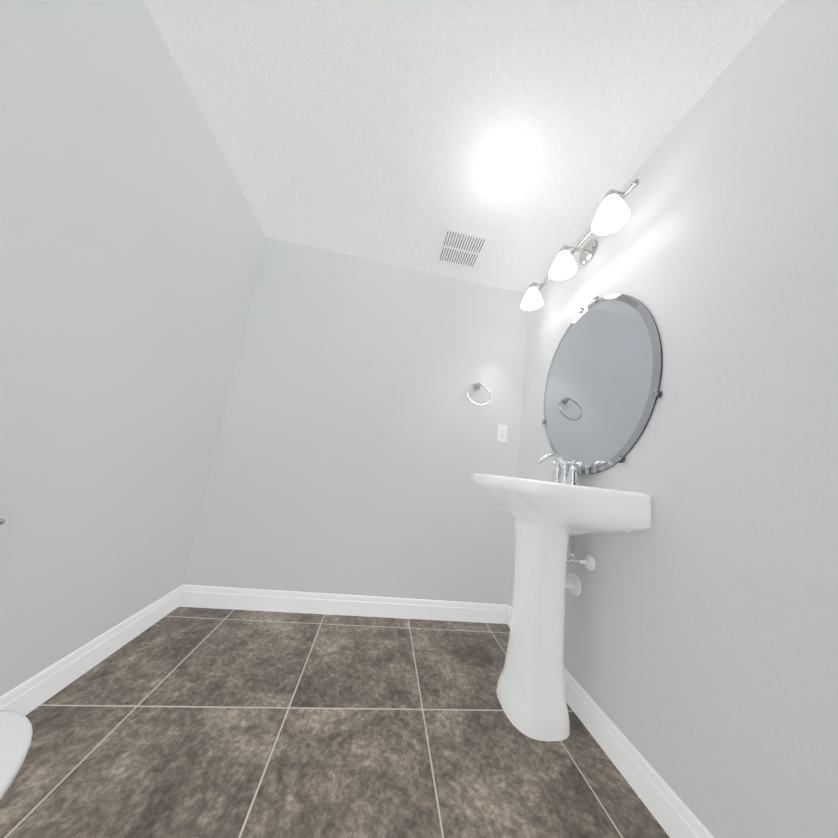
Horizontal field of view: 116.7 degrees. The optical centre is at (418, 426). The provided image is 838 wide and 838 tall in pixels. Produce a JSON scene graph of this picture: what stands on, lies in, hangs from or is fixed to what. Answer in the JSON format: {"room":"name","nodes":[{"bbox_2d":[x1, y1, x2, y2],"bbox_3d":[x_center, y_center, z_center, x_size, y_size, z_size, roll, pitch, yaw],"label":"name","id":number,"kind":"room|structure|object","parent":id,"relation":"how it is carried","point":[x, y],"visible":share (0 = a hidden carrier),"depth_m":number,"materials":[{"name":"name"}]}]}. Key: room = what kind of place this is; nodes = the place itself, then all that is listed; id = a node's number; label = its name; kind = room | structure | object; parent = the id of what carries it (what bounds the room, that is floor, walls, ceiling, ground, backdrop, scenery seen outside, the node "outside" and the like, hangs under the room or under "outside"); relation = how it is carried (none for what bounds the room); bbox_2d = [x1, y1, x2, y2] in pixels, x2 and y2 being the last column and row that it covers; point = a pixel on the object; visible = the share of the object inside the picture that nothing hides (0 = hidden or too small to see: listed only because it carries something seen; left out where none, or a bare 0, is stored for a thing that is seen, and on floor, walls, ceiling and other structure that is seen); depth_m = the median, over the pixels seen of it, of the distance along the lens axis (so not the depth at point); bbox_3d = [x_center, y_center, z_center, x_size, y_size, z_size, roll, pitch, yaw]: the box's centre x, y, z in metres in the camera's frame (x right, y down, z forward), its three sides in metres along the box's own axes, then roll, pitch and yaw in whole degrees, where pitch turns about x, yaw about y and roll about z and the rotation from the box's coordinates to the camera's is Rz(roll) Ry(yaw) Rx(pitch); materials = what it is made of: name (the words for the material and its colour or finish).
{"room":"bathroom","nodes":[
{"label":"bathroom","id":0,"kind":"room"},
{"bbox_2d":[0,0,265,695],"bbox_3d":[-1.162,-0.300,0.724,0.100,2.440,2.127,8,-9,-7],"label":"wall","id":1,"kind":"structure","parent":0,"point":[132,239],"depth_m":0.92,"materials":[{"name":"grey paint"}]},
{"bbox_2d":[0,518,5,524],"bbox_3d":[-1.133,0.237,0.583,0.072,0.062,0.239,8,-9,-7],"label":"paper holder","id":2,"kind":"object","parent":1,"relation":"attached to","point":[2,521],"visible":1,"depth_m":0.69,"materials":[{"name":"silver metal"}]},
{"bbox_2d":[0,585,182,715],"bbox_3d":[-1.248,0.849,0.557,0.014,0.113,1.927,8,-9,-7],"label":"baseboard","id":3,"kind":"structure","parent":1,"relation":"attached to","point":[26,697],"depth_m":1.00,"materials":[{"name":"white wood"}]},
{"bbox_2d":[0,607,669,837],"bbox_3d":[-0.273,1.095,0.660,2.225,0.100,2.127,8,-9,-7],"label":"floor","id":4,"kind":"structure","parent":0,"point":[186,722],"depth_m":0.86,"materials":[{"name":"tile"}]},
{"bbox_2d":[0,710,32,799],"bbox_3d":[-0.711,0.500,0.089,0.458,0.792,0.766,8,-9,-7],"label":"toilet","id":5,"kind":"object","parent":4,"relation":"on","point":[16,731],"visible":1,"depth_m":0.42,"materials":[{"name":"white ceramic"}]},
{"bbox_2d":[471,453,651,740],"bbox_3d":[0.490,0.657,1.189,0.520,1.105,0.720,8,-9,-7],"label":"pedestal sink","id":6,"kind":"object","parent":4,"relation":"on","point":[555,512],"visible":1,"depth_m":1.06,"materials":[{"name":"white ceramic"}]},
{"bbox_2d":[530,453,582,511],"bbox_3d":[0.653,0.270,1.264,0.204,0.284,0.184,8,-9,-7],"label":"faucet","id":7,"kind":"object","parent":6,"relation":"on","point":[566,476],"depth_m":1.26,"materials":[{"name":"silver metal"}]},
{"bbox_2d":[183,237,527,604],"bbox_3d":[-0.256,-0.017,1.844,2.025,2.440,0.100,8,-9,-7],"label":"wall","id":8,"kind":"structure","parent":0,"point":[358,444],"depth_m":1.77,"materials":[{"name":"grey paint"}]},
{"bbox_2d":[179,584,508,623],"bbox_3d":[-0.391,1.116,1.615,2.025,0.113,0.014,8,-9,-7],"label":"baseboard","id":9,"kind":"structure","parent":8,"relation":"attached to","point":[213,597],"depth_m":1.60,"materials":[{"name":"white wood"}]},
{"bbox_2d":[466,382,490,405],"bbox_3d":[0.428,-0.241,1.869,0.187,0.200,0.097,8,-9,-7],"label":"towel ring","id":10,"kind":"object","parent":8,"relation":"attached to","point":[476,385],"visible":1,"depth_m":1.86,"materials":[{"name":"silver metal"}]},
{"bbox_2d":[497,425,507,442],"bbox_3d":[0.613,0.049,1.901,0.075,0.127,0.008,8,-9,-7],"label":"duplex electrical outlet","id":11,"kind":"object","parent":8,"relation":"attached to","point":[502,433],"visible":1,"depth_m":1.90,"materials":[{"name":"white plastic"}]},
{"bbox_2d":[144,0,785,292],"bbox_3d":[0.038,-1.397,1.038,2.225,0.100,2.127,8,-9,-7],"label":"ceiling","id":12,"kind":"structure","parent":0,"point":[529,134],"depth_m":1.07,"materials":[{"name":"paint"}]},
{"bbox_2d":[433,222,493,271],"bbox_3d":[0.285,-1.201,1.753,0.330,0.010,0.330,8,-9,-7],"label":"ceiling vent","id":13,"kind":"object","parent":12,"relation":"in","point":[461,247],"visible":1,"depth_m":1.72,"materials":[{"name":"white plastic"}]},
{"bbox_2d":[509,0,837,837],"bbox_3d":[0.927,-0.002,0.975,0.100,2.440,2.127,8,-9,-7],"label":"wall","id":14,"kind":"structure","parent":0,"point":[701,640],"depth_m":0.74,"materials":[{"name":"grey paint"}]},
{"bbox_2d":[521,179,639,309],"bbox_3d":[0.841,-0.949,1.433,0.223,0.215,0.736,8,-9,-7],"label":"sconce","id":15,"kind":"object","parent":14,"relation":"attached to","point":[612,214],"visible":0.98,"depth_m":1.37,"materials":[{"name":"white glass"}]},
{"bbox_2d":[542,294,661,473],"bbox_3d":[0.856,-0.218,1.322,0.016,0.911,0.720,8,-9,-7],"label":"mirror","id":16,"kind":"object","parent":14,"relation":"attached to","point":[602,393],"visible":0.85,"depth_m":1.21,"materials":[{"name":"silver mirror"}]},
{"bbox_2d":[507,605,713,837],"bbox_3d":[0.728,1.131,0.795,0.014,0.113,1.927,8,-9,-7],"label":"baseboard","id":17,"kind":"structure","parent":14,"relation":"attached to","point":[670,811],"depth_m":0.85,"materials":[{"name":"white wood"}]}
]}

